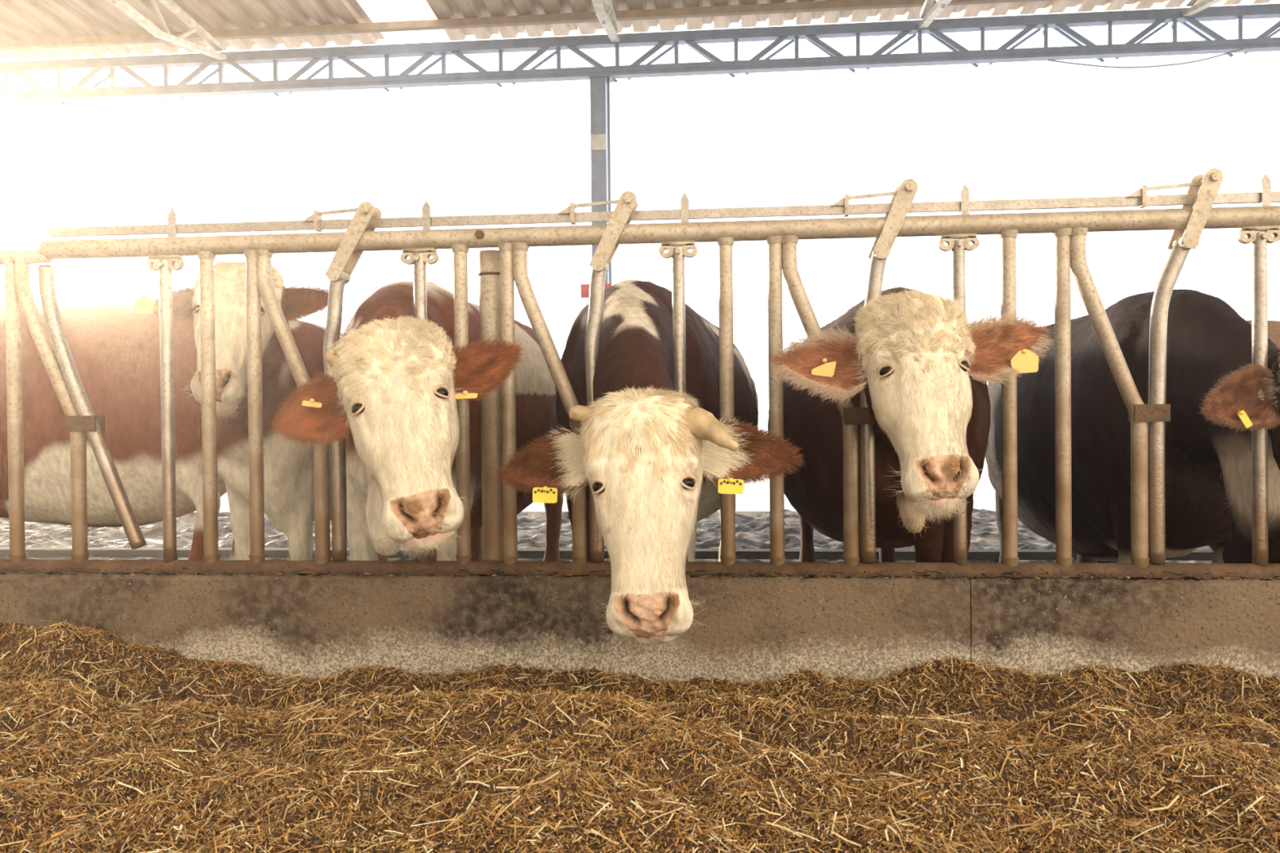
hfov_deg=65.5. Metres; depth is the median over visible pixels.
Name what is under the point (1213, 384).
cow
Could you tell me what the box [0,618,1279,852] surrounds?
silage feed
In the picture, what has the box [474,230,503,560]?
fence post
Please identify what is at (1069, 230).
fence
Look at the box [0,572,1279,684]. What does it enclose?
wall
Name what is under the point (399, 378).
cow
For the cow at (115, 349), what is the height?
1.567 m
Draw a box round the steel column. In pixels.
[588,73,613,284]
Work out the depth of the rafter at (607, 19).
8.38 m
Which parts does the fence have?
rail, guide blade, link rod, lever plate, lever plate, guide blade, link rod, lever plate, lever plate, rail, rail, control rod, guide blade, link rod, lever plate, lever plate, guide blade, link rod, lever plate, lever plate, guide blade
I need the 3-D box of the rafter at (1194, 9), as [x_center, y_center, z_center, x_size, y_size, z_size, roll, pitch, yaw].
[4.277,-3.771,4.322,0.070,0.995,8.512,-1,1,5]
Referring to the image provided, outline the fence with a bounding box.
[0,168,1279,577]
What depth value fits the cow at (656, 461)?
2.42 m
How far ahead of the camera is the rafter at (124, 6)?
8.49 m
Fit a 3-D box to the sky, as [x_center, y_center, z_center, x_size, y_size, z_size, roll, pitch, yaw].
[4.604,0.401,49.596,120.000,0.230,80.400,-1,1,5]
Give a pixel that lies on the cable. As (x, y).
(1244, 47)
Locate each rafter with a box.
[108,0,226,60]
[591,0,619,42]
[918,0,951,28]
[1182,0,1222,16]
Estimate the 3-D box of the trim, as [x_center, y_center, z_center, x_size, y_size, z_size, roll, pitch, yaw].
[0.596,0.811,6.343,18.000,0.050,0.120,-1,1,5]
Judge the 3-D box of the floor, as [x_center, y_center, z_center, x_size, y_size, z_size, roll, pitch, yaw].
[0.596,0.827,6.338,32.000,0.129,6.490,-1,1,5]
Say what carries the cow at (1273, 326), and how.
on the floor
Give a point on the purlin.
(833, 5)
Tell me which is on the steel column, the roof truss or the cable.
the roof truss
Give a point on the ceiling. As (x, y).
(19, 19)
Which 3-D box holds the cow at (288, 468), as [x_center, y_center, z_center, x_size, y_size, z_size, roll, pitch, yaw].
[-1.449,0.117,4.731,0.781,1.530,2.468,-1,1,5]
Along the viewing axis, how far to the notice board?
8.67 m
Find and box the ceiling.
[0,0,1271,61]
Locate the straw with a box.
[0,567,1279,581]
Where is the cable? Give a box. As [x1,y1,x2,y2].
[1047,47,1246,68]
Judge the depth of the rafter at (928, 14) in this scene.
8.36 m
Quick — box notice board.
[580,284,612,297]
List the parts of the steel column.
splice plate, head plate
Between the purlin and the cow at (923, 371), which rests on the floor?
the cow at (923, 371)
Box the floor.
[0,508,1212,563]
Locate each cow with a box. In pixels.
[0,304,235,559]
[133,259,436,560]
[269,280,563,560]
[496,278,804,653]
[766,286,1054,562]
[985,288,1279,563]
[1246,320,1279,349]
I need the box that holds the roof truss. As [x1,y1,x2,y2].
[0,3,1279,106]
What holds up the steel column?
on the floor
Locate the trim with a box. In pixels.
[0,546,1213,560]
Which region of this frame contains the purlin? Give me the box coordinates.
[0,0,1057,50]

